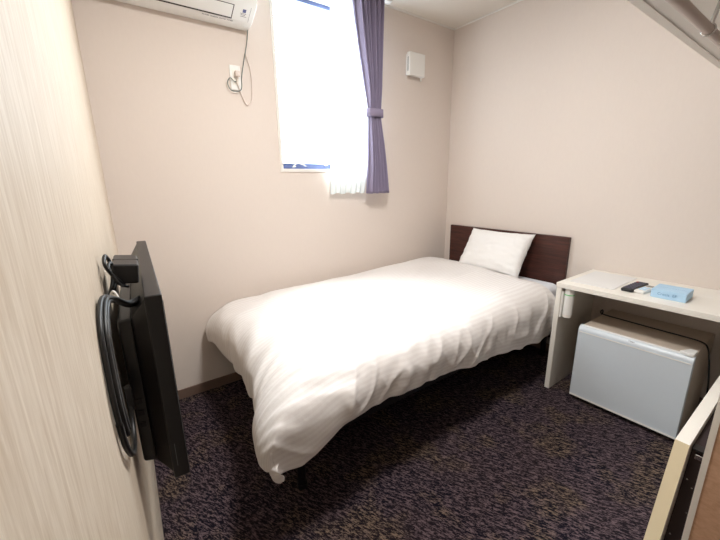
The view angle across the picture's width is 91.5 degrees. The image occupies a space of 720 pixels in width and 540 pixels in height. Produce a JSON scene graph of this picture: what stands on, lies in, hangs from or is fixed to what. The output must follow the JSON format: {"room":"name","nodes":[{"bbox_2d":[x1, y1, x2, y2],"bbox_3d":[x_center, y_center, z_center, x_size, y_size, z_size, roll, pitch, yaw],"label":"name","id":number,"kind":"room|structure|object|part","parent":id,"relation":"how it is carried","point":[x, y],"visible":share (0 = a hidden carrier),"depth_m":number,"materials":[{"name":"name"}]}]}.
{"room":"hotel room","nodes":[
{"label":"hotel room","id":0,"kind":"room"},
{"bbox_2d":[0,0,163,539],"bbox_3d":[-0.219,0.001,0.133,0.120,2.341,3.674,-10,17,-32],"label":"wall","id":1,"kind":"structure","parent":0,"point":[66,473],"depth_m":0.27,"materials":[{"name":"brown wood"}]},
{"bbox_2d":[96,290,138,456],"bbox_3d":[-0.387,0.156,0.573,0.049,0.267,0.304,-7,15,-23],"label":"cable","id":2,"kind":"object","parent":1,"relation":"attached to","point":[124,425],"visible":0.96,"depth_m":0.46,"materials":[{"name":"rubber"}]},
{"bbox_2d":[117,241,189,477],"bbox_3d":[-0.576,0.159,0.941,0.080,0.378,0.736,-10,17,-31],"label":"television","id":3,"kind":"object","parent":1,"relation":"attached to","point":[142,327],"visible":0.9,"depth_m":0.66,"materials":[{"name":"black plastic"}]},
{"bbox_2d":[102,254,138,294],"bbox_3d":[-0.461,-0.003,0.685,0.054,0.080,0.163,-8,16,-27],"label":"power adapter","id":4,"kind":"object","parent":3,"relation":"on","point":[123,269],"visible":0.98,"depth_m":0.65,"materials":[{"name":"black plastic"}]},
{"bbox_2d":[71,0,453,389],"bbox_3d":[-0.317,-0.552,2.340,2.550,2.341,0.130,-11,17,-35],"label":"wall","id":5,"kind":"structure","parent":0,"point":[192,172],"depth_m":1.97,"materials":[{"name":"beige paint"}]},
{"bbox_2d":[115,0,256,105],"bbox_3d":[-0.835,-1.151,1.595,0.734,0.643,0.206,-11,17,-35],"label":"air conditioner","id":6,"kind":"object","parent":5,"relation":"attached to","point":[237,14],"visible":1,"depth_m":1.68,"materials":[{"name":"white plastic"}]},
{"bbox_2d":[227,30,247,91],"bbox_3d":[-0.647,-1.110,1.858,0.135,0.311,0.009,-10,17,-33],"label":"ground wire","id":7,"kind":"object","parent":6,"relation":"hanging from","point":[247,30],"visible":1,"depth_m":1.87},
{"bbox_3d":[-0.628,-1.085,1.880,0.030,0.371,0.094,8,17,32],"label":"supply cord","id":8,"kind":"part","parent":6,"relation":"part of","materials":[{"name":"white plastic"}]},
{"bbox_2d":[178,372,242,399],"bbox_3d":[-0.199,0.557,2.605,2.402,0.058,0.008,-11,17,-35],"label":"baseboard","id":9,"kind":"structure","parent":5,"relation":"attached to","point":[198,388],"depth_m":2.10,"materials":[{"name":"brown wood"}]},
{"bbox_2d":[229,64,241,90],"bbox_3d":[-0.659,-1.026,1.866,0.057,0.122,0.036,-11,17,-35],"label":"power outlet","id":10,"kind":"object","parent":5,"relation":"attached to","point":[234,70],"visible":0.99,"depth_m":1.87,"materials":[{"name":"white plastic"}]},
{"bbox_2d":[232,69,238,84],"bbox_3d":[-0.665,-1.029,1.875,0.032,0.075,0.002,-11,17,-35],"label":"socket","id":11,"kind":"object","parent":10,"relation":"attached to","point":[234,77],"depth_m":1.87,"materials":[{"name":"white plastic"}]},
{"bbox_2d":[269,0,330,171],"bbox_3d":[-0.227,-1.159,2.257,0.737,1.021,0.134,-11,17,-35],"label":"window","id":12,"kind":"structure","parent":5,"relation":"in","point":[320,5],"depth_m":2.12,"materials":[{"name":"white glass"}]},
{"bbox_3d":[-0.247,-0.719,2.406,0.657,0.016,0.025,-11,17,-35],"label":"rail","id":13,"kind":"part","parent":12,"relation":"part of","materials":[{"name":"metal"}]},
{"bbox_2d":[406,51,424,81],"bbox_3d":[0.399,-1.468,2.541,0.156,0.178,0.050,-11,17,-35],"label":"air vent","id":14,"kind":"object","parent":5,"relation":"in","point":[415,62],"visible":1,"depth_m":2.51,"materials":[{"name":"white plastic"}]},
{"bbox_2d":[385,4,454,29],"bbox_3d":[-0.235,-1.681,2.044,2.402,0.008,0.008,-11,17,-35],"label":"trim","id":15,"kind":"structure","parent":5,"relation":"attached to","point":[392,7],"depth_m":2.50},
{"bbox_3d":[-0.163,-1.676,2.051,0.860,0.014,0.081,-11,17,-35],"label":"rail","id":16,"kind":"object","parent":5,"relation":"attached to","visible":0},
{"bbox_2d":[330,0,367,193],"bbox_3d":[-0.053,-1.107,2.268,0.372,1.198,0.018,-11,17,-35],"label":"sheer curtain","id":17,"kind":"object","parent":16,"relation":"hanging from","point":[348,103],"visible":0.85,"depth_m":2.26,"materials":[{"name":"white fabric"}]},
{"bbox_2d":[352,0,388,193],"bbox_3d":[0.067,-1.122,2.324,0.279,1.201,0.128,-11,17,-35],"label":"curtain","id":18,"kind":"object","parent":16,"relation":"hanging from","point":[368,14],"visible":1,"depth_m":2.26,"materials":[{"name":"purple fabric"}]},
{"bbox_2d":[154,345,696,539],"bbox_3d":[0.669,1.010,1.069,3.180,0.100,3.917,-11,17,-35],"label":"floor","id":19,"kind":"structure","parent":0,"point":[486,450],"depth_m":1.50,"materials":[{"name":"carpet"}]},
{"bbox_2d":[297,224,570,489],"bbox_3d":[0.296,0.252,2.198,1.964,0.832,0.973,-11,17,-35],"label":"bed","id":20,"kind":"object","parent":19,"relation":"on","point":[546,259],"visible":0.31,"depth_m":2.40,"materials":[{"name":"brown wood"}]},
{"bbox_3d":[-0.237,0.779,1.407,0.034,0.199,0.034,-11,17,-35],"label":"leg","id":21,"kind":"part","parent":20,"relation":"part of","materials":[{"name":"metal"}]},
{"bbox_3d":[0.280,0.426,2.251,1.928,0.070,0.935,-11,17,-35],"label":"frame","id":22,"kind":"part","parent":20,"relation":"part of","materials":[{"name":"metal"}]},
{"bbox_3d":[1.081,0.044,2.730,0.026,0.712,0.968,-11,17,-35],"label":"headboard","id":23,"kind":"part","parent":20,"relation":"part of","materials":[{"name":"brown wood"}]},
{"bbox_2d":[518,276,556,297],"bbox_3d":[0.289,0.270,2.202,1.916,0.255,0.955,-11,17,-35],"label":"mattress","id":24,"kind":"object","parent":20,"relation":"on","point":[552,287],"visible":0.06,"depth_m":2.33,"materials":[{"name":"white fabric"}]},
{"bbox_2d":[205,257,554,483],"bbox_3d":[0.144,0.271,2.044,1.917,0.347,1.168,-11,17,-35],"label":"duvet","id":25,"kind":"object","parent":24,"relation":"on","point":[312,359],"visible":1,"depth_m":1.60,"materials":[{"name":"white fabric"}]},
{"bbox_2d":[459,228,535,277],"bbox_3d":[0.980,-0.135,2.572,0.225,0.288,0.500,-11,17,-35],"label":"pillow","id":26,"kind":"object","parent":24,"relation":"on","point":[500,252],"visible":0.93,"depth_m":2.48,"materials":[{"name":"white fabric"}]},
{"bbox_3d":[1.284,0.494,2.448,0.034,0.199,0.034,-11,17,-35],"label":"leg","id":27,"kind":"part","parent":20,"relation":"part of","materials":[{"name":"metal"}]},
{"bbox_2d":[544,269,719,387],"bbox_3d":[1.504,0.418,1.840,0.466,0.648,0.772,-11,17,-35],"label":"desk","id":28,"kind":"object","parent":19,"relation":"on","point":[704,303],"visible":0.59,"depth_m":1.95,"materials":[{"name":"beige laminate"}]},
{"bbox_2d":[559,289,574,317],"bbox_3d":[1.149,0.181,1.937,0.054,0.167,0.056,-11,17,-35],"label":"flashlight","id":29,"kind":"object","parent":28,"relation":"attached to","point":[567,296],"visible":0.82,"depth_m":1.92,"materials":[{"name":"white plastic"}]},
{"bbox_3d":[1.288,0.360,2.136,0.462,0.622,0.026,-11,17,-35],"label":"panel","id":30,"kind":"part","parent":28,"relation":"part of","materials":[{"name":"beige laminate"}]},
{"bbox_2d":[570,271,636,289],"bbox_3d":[1.362,0.054,1.961,0.340,0.003,0.210,-11,17,-35],"label":"paper","id":31,"kind":"object","parent":28,"relation":"on","point":[598,279],"visible":1,"depth_m":1.95,"materials":[{"name":"white paper"}]},
{"bbox_2d":[621,281,648,292],"bbox_3d":[1.412,0.085,1.801,0.200,0.019,0.052,-10,17,-32],"label":"remote control","id":32,"kind":"object","parent":28,"relation":"on","point":[631,287],"visible":0.98,"depth_m":1.78,"materials":[{"name":"black plastic"}]},
{"bbox_2d":[634,285,654,293],"bbox_3d":[1.429,0.097,1.753,0.150,0.018,0.042,-9,16,-29],"label":"remote control","id":33,"kind":"object","parent":28,"relation":"on","point":[643,290],"visible":0.84,"depth_m":1.73,"materials":[{"name":"white plastic"}]},
{"bbox_2d":[650,284,693,302],"bbox_3d":[1.478,0.108,1.661,0.130,0.040,0.130,-11,17,-35],"label":"tissue box","id":34,"kind":"object","parent":28,"relation":"on","point":[674,293],"visible":1,"depth_m":1.63,"materials":[{"name":"blue cardboard"}]},
{"bbox_2d":[569,309,714,439],"bbox_3d":[1.491,0.510,1.883,0.448,0.449,0.587,-11,17,-35],"label":"mini fridge","id":35,"kind":"object","parent":19,"relation":"on","point":[650,373],"visible":0.92,"depth_m":1.73,"materials":[{"name":"white plastic"}]},
{"bbox_3d":[1.318,0.735,1.799,0.003,0.010,0.461,-11,17,-35],"label":"door trim","id":36,"kind":"part","parent":35,"relation":"part of","materials":[{"name":"white plastic"}]},
{"bbox_3d":[1.549,0.480,1.929,0.256,0.409,0.588,-10,16,-31],"label":"power cord","id":37,"kind":"part","parent":35,"relation":"part of","materials":[{"name":"rubber"}]},
{"bbox_2d":[643,376,719,539],"bbox_3d":[1.304,0.594,0.959,0.848,0.740,0.594,-11,17,-35],"label":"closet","id":38,"kind":"object","parent":19,"relation":"on","point":[687,503],"visible":1,"depth_m":1.02,"materials":[{"name":"beige laminate"}]},
{"bbox_3d":[1.181,0.689,1.198,0.744,0.405,0.042,-11,17,-35],"label":"panel","id":39,"kind":"part","parent":38,"relation":"part of","materials":[{"name":"beige wood"}]},
{"bbox_3d":[0.994,0.524,1.026,0.032,0.006,0.026,-11,17,-35],"label":"hinge arm","id":40,"kind":"part","parent":38,"relation":"part of","materials":[{"name":"black plastic"}]},
{"bbox_3d":[1.009,0.664,0.698,0.018,0.740,0.504,-11,17,-35],"label":"wood panel","id":41,"kind":"part","parent":38,"relation":"part of","materials":[{"name":"brown wood"}]},
{"bbox_2d":[387,0,517,28],"bbox_3d":[0.631,-1.357,0.475,3.180,0.100,3.917,-11,17,-35],"label":"ceiling","id":42,"kind":"structure","parent":0,"point":[454,14],"depth_m":2.40,"materials":[{"name":"paint"}]},
{"bbox_2d":[444,0,719,397],"bbox_3d":[1.843,-0.413,1.649,0.120,2.341,3.787,-11,17,-35],"label":"wall","id":43,"kind":"structure","parent":0,"point":[591,123],"depth_m":2.08,"materials":[{"name":"beige paint"}]},
{"bbox_2d":[455,0,522,29],"bbox_3d":[1.811,-1.522,1.279,0.008,0.008,3.659,-11,17,-35],"label":"trim","id":44,"kind":"structure","parent":43,"relation":"attached to","point":[518,0],"depth_m":2.48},
{"bbox_2d":[529,341,702,406],"bbox_3d":[1.846,0.716,1.841,0.008,0.058,3.659,-11,17,-35],"label":"baseboard","id":45,"kind":"structure","parent":43,"relation":"attached to","point":[537,345],"depth_m":2.52,"materials":[{"name":"brown wood"}]},
{"bbox_2d":[627,0,719,68],"bbox_3d":[1.252,-0.765,1.010,1.448,0.026,0.508,-11,17,-35],"label":"closet shelf","id":46,"kind":"object","parent":43,"relation":"attached to","point":[661,12],"visible":0.67,"depth_m":1.09,"materials":[{"name":"beige laminate"}]},
{"bbox_2d":[665,0,719,48],"bbox_3d":[1.206,-0.724,1.104,1.428,0.113,0.050,-11,17,-35],"label":"hanging rail","id":47,"kind":"object","parent":46,"relation":"hanging from","point":[687,9],"visible":1,"depth_m":0.85,"materials":[{"name":"metal"}]}
]}

